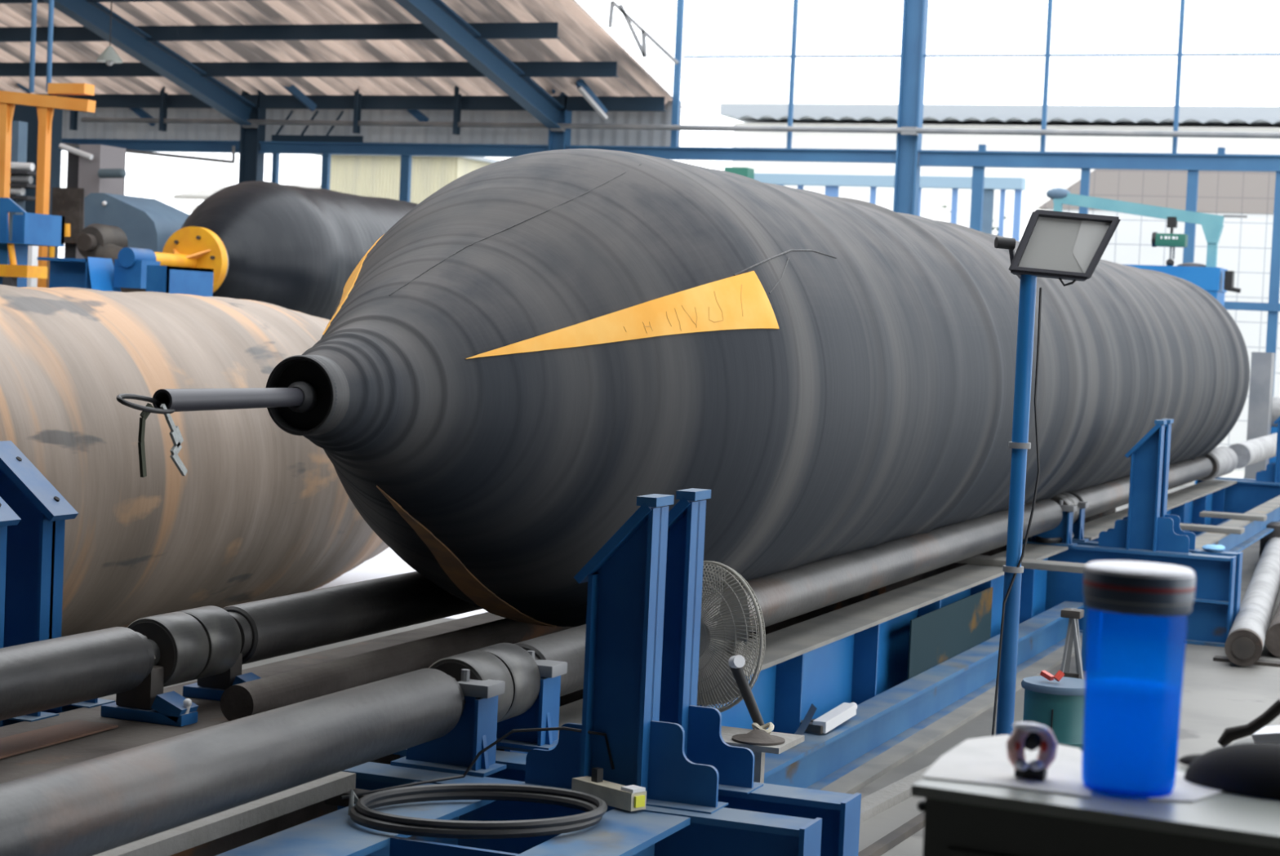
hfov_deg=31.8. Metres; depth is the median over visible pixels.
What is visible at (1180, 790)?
paper sheet
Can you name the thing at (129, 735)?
beam
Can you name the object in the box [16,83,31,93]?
brace
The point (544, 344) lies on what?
rubber airbag
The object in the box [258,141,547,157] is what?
crossbeam
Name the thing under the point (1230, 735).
cable
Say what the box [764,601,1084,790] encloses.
steel beam
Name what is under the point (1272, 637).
pipe
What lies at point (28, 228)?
housing
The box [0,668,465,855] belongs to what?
roller
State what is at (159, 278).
bed
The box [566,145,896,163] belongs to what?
crossbeam
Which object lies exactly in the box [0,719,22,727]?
cross beam
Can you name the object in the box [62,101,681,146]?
wall
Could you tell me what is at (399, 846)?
plate
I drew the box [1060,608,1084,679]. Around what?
jack stand
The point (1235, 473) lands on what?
ground
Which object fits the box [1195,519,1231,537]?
rail
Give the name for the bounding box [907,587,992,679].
panel
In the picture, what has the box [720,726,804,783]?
shelf
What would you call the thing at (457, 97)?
rod
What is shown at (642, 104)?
beam
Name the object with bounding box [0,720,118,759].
sheet
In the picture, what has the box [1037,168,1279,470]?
window
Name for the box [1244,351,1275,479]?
box
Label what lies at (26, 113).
tall cabinet
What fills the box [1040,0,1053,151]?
mullion
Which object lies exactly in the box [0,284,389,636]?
tan airbag
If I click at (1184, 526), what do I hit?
bar
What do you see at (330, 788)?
bar
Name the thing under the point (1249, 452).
pipe
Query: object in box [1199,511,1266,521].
bar
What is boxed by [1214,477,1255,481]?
cross beam
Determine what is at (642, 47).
roof truss
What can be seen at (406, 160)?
wall post
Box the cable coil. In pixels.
[1035,533,1074,543]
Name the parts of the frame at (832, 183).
post, post, post, post, post, post, post, post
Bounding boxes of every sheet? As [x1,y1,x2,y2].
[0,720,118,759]
[921,734,1091,798]
[1147,771,1223,802]
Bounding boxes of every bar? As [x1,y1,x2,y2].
[93,771,369,855]
[800,702,857,734]
[857,812,924,855]
[955,555,1086,573]
[1179,523,1244,534]
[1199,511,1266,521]
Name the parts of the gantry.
post, post, arm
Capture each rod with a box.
[28,0,36,92]
[45,0,53,92]
[69,95,78,130]
[158,86,168,131]
[352,88,361,133]
[452,85,462,134]
[683,53,1279,57]
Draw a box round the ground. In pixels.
[1194,469,1244,481]
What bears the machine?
on the floor
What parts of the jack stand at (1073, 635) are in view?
leg, leg, leg, leg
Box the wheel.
[1050,492,1079,524]
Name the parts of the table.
door, black cap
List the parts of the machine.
dark panel, grey panel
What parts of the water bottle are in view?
lid, lid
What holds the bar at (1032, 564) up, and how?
on the beam at (857, 652)
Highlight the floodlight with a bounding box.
[994,209,1120,286]
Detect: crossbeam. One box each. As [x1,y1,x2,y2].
[61,138,239,153]
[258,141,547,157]
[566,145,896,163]
[918,144,1279,172]
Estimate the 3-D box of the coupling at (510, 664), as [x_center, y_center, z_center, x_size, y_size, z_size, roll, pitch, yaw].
[-0.507,0.829,7.169,0.244,0.244,0.520,4,3,22]
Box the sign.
[724,166,754,179]
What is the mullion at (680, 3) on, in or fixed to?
on the crossbeam at (701, 153)
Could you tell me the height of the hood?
3.176 m
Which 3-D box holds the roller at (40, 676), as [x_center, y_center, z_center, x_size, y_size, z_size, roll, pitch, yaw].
[-2.638,0.830,5.113,0.216,0.216,5.320,4,3,22]
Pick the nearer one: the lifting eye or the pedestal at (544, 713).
the lifting eye
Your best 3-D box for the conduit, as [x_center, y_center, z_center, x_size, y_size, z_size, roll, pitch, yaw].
[-8.731,-4.880,39.845,3.612,0.326,0.060,4,3,22]
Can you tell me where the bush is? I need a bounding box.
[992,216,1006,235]
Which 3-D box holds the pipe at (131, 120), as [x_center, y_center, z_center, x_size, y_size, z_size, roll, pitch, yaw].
[1.083,-4.792,35.858,23.900,0.159,0.089,4,3,22]
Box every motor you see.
[76,223,128,266]
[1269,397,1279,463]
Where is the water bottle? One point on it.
(1130, 741)
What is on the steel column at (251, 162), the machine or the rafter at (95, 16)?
the rafter at (95, 16)
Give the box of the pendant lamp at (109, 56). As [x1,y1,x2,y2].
[96,0,122,66]
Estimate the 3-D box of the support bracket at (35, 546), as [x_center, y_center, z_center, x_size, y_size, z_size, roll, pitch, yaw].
[-2.165,0.495,7.867,0.710,0.884,0.150,4,3,22]
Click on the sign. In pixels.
(748, 172)
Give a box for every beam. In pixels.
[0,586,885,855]
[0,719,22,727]
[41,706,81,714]
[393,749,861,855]
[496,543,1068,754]
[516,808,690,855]
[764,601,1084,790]
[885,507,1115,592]
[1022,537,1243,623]
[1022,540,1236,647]
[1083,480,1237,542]
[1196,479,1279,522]
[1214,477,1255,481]
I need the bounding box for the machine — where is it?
[51,142,126,258]
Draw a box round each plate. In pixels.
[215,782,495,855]
[389,836,518,855]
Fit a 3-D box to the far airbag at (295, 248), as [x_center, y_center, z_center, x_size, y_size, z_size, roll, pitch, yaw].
[-2.440,-1.873,28.712,1.887,1.885,11.580,4,3,22]
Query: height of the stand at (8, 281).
2.161 m
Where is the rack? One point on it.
(20, 129)
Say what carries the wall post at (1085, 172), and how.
on the floor
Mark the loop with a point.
(362, 814)
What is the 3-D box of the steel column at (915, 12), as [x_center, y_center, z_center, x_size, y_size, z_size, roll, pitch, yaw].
[4.177,-4.700,34.813,0.460,10.500,0.440,4,3,22]
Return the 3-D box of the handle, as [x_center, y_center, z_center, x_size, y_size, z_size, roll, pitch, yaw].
[7.679,-1.892,29.092,0.209,0.279,0.200,4,3,22]
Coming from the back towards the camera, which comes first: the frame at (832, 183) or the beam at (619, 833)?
the frame at (832, 183)
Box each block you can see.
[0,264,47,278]
[182,653,260,701]
[571,767,646,812]
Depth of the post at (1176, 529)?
15.57 m
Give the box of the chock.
[1213,655,1279,667]
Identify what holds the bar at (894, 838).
on the floor
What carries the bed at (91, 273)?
on the floor
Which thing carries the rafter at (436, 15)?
on the steel column at (558, 138)
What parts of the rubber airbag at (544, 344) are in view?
mouth plate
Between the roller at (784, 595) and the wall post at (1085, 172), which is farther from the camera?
the wall post at (1085, 172)
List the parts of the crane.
post, arm motor, arm, post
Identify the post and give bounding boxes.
[0,497,58,722]
[271,153,279,183]
[320,153,331,190]
[399,155,412,202]
[519,493,728,814]
[658,488,763,794]
[969,166,985,231]
[1079,168,1090,213]
[1081,604,1102,672]
[1094,419,1191,555]
[1106,418,1197,551]
[1182,169,1199,263]
[1253,416,1279,484]
[1265,171,1279,397]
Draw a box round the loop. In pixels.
[349,783,607,839]
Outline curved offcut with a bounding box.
[794,703,817,735]
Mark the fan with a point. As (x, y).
(722, 678)
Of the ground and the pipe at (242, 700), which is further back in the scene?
the ground
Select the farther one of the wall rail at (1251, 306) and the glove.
the wall rail at (1251, 306)
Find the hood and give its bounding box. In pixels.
[84,192,189,292]
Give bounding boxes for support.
[100,666,198,727]
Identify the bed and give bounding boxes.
[37,257,121,292]
[146,265,213,296]
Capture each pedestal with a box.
[390,669,506,777]
[496,650,567,750]
[1026,499,1077,546]
[1071,501,1088,542]
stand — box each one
[2,276,17,287]
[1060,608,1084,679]
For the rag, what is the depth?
6.53 m
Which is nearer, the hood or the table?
the table
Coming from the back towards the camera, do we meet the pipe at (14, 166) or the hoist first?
the hoist
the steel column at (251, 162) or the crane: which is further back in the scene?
the steel column at (251, 162)
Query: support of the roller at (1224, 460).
attached to the roller at (1106, 496)
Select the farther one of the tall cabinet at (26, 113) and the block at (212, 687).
the tall cabinet at (26, 113)
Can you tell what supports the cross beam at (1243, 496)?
on the floor
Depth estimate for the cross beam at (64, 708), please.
7.76 m
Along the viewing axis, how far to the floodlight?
9.34 m
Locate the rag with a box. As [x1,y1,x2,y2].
[160,404,187,476]
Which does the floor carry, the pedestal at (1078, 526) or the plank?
the plank
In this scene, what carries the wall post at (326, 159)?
on the floor
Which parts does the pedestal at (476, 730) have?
plate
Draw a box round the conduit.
[62,142,235,164]
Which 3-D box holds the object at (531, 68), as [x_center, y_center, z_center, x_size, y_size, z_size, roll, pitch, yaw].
[-10.658,-6.221,38.979,22.250,0.230,0.110,4,3,22]
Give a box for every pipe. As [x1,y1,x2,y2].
[9,174,33,183]
[9,186,25,195]
[10,161,35,170]
[80,117,1279,138]
[220,618,574,721]
[1224,537,1279,666]
[1228,432,1277,468]
[1265,602,1279,657]
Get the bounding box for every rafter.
[43,0,255,126]
[394,0,564,129]
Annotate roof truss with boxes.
[608,0,678,64]
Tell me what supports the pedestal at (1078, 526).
on the cross beam at (1239, 555)
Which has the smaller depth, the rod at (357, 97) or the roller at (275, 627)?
the roller at (275, 627)
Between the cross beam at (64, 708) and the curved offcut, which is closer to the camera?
the cross beam at (64, 708)
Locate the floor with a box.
[97,481,1279,855]
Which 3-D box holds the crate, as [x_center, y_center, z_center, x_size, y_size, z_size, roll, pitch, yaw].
[6.151,1.095,21.546,0.350,0.350,0.500,4,3,22]
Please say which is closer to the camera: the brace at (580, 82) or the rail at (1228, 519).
the rail at (1228, 519)
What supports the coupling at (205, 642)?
attached to the roller at (40, 676)
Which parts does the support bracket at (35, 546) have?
cap plate, foot plate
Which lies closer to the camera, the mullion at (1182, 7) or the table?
the table
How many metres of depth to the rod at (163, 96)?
39.53 m
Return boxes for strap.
[137,403,154,477]
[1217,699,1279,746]
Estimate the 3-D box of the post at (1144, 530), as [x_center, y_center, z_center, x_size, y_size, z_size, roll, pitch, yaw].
[3.462,0.390,15.351,0.630,0.897,0.150,4,3,22]
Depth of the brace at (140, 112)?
40.23 m
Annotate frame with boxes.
[337,762,822,855]
[754,173,1026,241]
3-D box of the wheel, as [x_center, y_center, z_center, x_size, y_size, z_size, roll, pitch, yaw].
[2.931,0.582,15.741,0.244,0.244,0.520,4,3,22]
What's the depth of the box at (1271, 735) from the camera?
4.28 m
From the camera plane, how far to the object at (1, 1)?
34.50 m
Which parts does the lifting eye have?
pink arm, pink arm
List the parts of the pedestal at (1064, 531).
plate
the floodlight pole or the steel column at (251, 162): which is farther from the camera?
the steel column at (251, 162)
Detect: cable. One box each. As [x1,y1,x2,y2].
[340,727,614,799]
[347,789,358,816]
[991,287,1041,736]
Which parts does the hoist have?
chain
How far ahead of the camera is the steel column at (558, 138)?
37.00 m
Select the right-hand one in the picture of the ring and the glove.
the glove
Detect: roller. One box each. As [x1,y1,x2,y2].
[0,626,159,720]
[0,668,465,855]
[222,571,481,665]
[514,498,1062,697]
[1068,456,1212,518]
[1199,446,1237,480]
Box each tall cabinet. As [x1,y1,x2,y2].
[12,104,62,288]
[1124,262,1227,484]
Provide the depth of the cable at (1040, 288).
9.37 m
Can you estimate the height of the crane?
4.051 m
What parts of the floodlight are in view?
tilt knob, glass pane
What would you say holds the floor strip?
on the floor
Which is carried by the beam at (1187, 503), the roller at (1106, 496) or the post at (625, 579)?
the roller at (1106, 496)
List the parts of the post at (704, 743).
cap plate, foot plate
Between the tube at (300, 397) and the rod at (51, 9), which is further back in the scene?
the rod at (51, 9)
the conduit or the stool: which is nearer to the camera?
the stool
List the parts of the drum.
red valve cap, lid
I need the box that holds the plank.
[859,763,933,823]
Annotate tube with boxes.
[26,245,38,287]
[152,381,317,413]
[577,86,608,119]
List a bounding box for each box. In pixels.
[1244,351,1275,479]
[1251,725,1279,744]
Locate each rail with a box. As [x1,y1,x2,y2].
[1195,495,1279,552]
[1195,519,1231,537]
[1224,301,1279,311]
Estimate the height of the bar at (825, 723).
0.072 m
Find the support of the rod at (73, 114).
hanging from the ceiling
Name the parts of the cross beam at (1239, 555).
plate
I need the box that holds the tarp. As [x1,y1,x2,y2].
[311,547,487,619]
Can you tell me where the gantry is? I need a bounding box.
[0,83,96,288]
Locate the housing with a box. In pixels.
[0,197,65,287]
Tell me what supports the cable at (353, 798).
on the loop
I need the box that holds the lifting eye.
[1005,722,1057,780]
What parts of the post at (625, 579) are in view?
cap plate, foot plate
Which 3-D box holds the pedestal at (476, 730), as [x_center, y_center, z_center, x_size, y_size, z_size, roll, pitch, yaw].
[-0.586,0.896,6.954,0.320,0.310,0.160,4,3,22]
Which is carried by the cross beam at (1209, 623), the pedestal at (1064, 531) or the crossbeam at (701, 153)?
the pedestal at (1064, 531)
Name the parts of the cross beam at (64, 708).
plate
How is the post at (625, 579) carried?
on the base frame at (726, 832)
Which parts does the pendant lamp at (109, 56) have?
lamp shade, bulb, cord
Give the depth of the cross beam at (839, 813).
6.78 m
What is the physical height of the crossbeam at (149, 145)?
0.200 m
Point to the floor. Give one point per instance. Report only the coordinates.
(1215, 696)
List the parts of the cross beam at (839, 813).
plate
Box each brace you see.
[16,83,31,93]
[128,107,155,126]
[278,82,316,111]
[406,109,428,121]
[576,79,608,113]
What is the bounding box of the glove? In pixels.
[1201,544,1225,551]
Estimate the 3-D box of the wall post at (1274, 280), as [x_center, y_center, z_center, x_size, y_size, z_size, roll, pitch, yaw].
[9.254,-1.437,32.893,0.140,4.620,0.100,4,3,22]
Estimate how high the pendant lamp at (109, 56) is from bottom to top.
2.724 m
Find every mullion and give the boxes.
[670,0,684,146]
[786,0,798,147]
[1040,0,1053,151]
[1172,0,1185,153]
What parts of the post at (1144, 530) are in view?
foot plate, cap plate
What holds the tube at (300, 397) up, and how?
attached to the rubber airbag at (544, 344)
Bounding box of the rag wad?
[751,722,773,734]
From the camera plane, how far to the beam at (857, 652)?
11.06 m
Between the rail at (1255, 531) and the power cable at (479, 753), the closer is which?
the power cable at (479, 753)
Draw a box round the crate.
[1258,521,1279,558]
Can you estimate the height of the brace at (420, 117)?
0.396 m
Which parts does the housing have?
leg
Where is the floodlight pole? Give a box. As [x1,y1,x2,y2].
[995,267,1036,736]
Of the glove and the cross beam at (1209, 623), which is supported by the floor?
the cross beam at (1209, 623)
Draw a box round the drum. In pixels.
[1021,670,1088,754]
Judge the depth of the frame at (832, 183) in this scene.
43.79 m
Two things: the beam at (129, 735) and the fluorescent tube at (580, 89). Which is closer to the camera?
the beam at (129, 735)
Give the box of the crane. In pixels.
[1046,187,1247,267]
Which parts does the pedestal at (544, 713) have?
plate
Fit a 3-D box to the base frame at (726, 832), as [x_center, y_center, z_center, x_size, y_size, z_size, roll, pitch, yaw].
[-0.229,1.379,6.663,1.525,0.605,0.166,4,3,22]
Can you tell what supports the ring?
attached to the tube at (300, 397)
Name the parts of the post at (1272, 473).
foot plate, cap plate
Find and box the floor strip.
[820,634,1102,794]
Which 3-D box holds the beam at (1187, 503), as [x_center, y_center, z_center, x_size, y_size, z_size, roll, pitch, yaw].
[4.665,0.969,20.145,0.290,0.600,8.400,4,3,22]
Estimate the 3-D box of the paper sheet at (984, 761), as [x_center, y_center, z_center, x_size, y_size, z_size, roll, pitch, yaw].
[0.555,0.475,3.191,0.243,0.002,0.392,4,3,22]
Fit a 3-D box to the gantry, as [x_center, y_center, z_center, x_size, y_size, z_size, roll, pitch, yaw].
[-6.736,-1.569,24.224,1.841,4.267,0.220,4,3,22]
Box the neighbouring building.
[720,103,1279,241]
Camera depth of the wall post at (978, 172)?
34.42 m
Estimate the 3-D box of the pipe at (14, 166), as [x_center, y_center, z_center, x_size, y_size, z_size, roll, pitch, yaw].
[-8.060,-3.272,27.928,1.233,0.128,0.097,4,3,22]
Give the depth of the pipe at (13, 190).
27.76 m
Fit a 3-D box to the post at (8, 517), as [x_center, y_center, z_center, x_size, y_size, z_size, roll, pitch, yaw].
[-2.284,0.503,7.570,0.710,0.884,0.150,4,3,22]
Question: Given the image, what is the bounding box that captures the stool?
[1233,737,1253,744]
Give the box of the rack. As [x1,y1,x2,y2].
[8,120,36,240]
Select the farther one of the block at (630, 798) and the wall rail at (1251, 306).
the wall rail at (1251, 306)
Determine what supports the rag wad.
on the fan
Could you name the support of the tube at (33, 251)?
on the floor
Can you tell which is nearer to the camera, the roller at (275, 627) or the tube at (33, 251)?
the roller at (275, 627)
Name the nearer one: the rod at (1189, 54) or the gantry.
the gantry
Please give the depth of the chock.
14.35 m
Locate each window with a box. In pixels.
[313,154,500,204]
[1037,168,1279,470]
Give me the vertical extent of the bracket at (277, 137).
0.549 m
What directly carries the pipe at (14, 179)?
on the rack
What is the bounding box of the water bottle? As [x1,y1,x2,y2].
[1082,560,1195,791]
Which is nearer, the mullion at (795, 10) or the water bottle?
the water bottle
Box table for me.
[911,742,1279,855]
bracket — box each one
[0,440,115,708]
[271,110,363,142]
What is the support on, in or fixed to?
on the beam at (129, 735)
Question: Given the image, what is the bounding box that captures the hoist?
[1151,216,1187,266]
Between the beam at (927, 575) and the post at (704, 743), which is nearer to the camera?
the post at (704, 743)
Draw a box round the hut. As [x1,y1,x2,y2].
[173,184,320,211]
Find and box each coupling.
[127,605,241,687]
[428,643,540,723]
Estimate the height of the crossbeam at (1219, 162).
0.340 m
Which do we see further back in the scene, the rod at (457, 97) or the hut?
the hut
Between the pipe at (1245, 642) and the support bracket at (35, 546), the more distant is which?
the pipe at (1245, 642)
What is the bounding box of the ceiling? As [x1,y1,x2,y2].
[0,0,684,111]
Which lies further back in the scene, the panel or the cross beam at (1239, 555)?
the cross beam at (1239, 555)
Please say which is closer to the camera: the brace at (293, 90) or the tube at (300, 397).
the tube at (300, 397)
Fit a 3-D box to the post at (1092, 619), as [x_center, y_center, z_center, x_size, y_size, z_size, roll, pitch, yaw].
[2.769,1.184,13.743,0.100,0.600,0.100,4,3,22]
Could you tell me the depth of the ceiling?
35.91 m
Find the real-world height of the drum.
0.516 m
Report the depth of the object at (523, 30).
35.09 m
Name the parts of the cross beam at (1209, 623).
plate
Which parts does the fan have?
blade, motor, blade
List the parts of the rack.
arm, arm, arm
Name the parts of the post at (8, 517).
cap plate, foot plate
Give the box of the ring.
[115,393,175,414]
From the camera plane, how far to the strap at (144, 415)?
6.43 m
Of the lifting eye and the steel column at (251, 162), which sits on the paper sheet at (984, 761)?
the lifting eye
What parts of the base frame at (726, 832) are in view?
plate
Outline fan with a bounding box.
[697,560,785,746]
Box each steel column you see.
[238,89,266,182]
[547,92,572,151]
[893,0,928,215]
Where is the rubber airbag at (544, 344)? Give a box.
[266,148,1249,626]
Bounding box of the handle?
[1223,271,1240,293]
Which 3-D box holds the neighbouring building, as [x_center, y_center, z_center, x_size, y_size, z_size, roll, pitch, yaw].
[14.904,-3.542,53.998,24.755,7.414,8.920,4,3,22]
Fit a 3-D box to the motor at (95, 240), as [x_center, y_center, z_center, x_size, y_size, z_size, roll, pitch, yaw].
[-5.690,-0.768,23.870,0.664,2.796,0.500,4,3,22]
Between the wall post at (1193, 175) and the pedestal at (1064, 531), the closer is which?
the pedestal at (1064, 531)
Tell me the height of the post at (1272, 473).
0.897 m
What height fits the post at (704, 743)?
0.897 m
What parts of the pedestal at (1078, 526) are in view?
plate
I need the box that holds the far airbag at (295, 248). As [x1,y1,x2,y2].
[180,181,417,319]

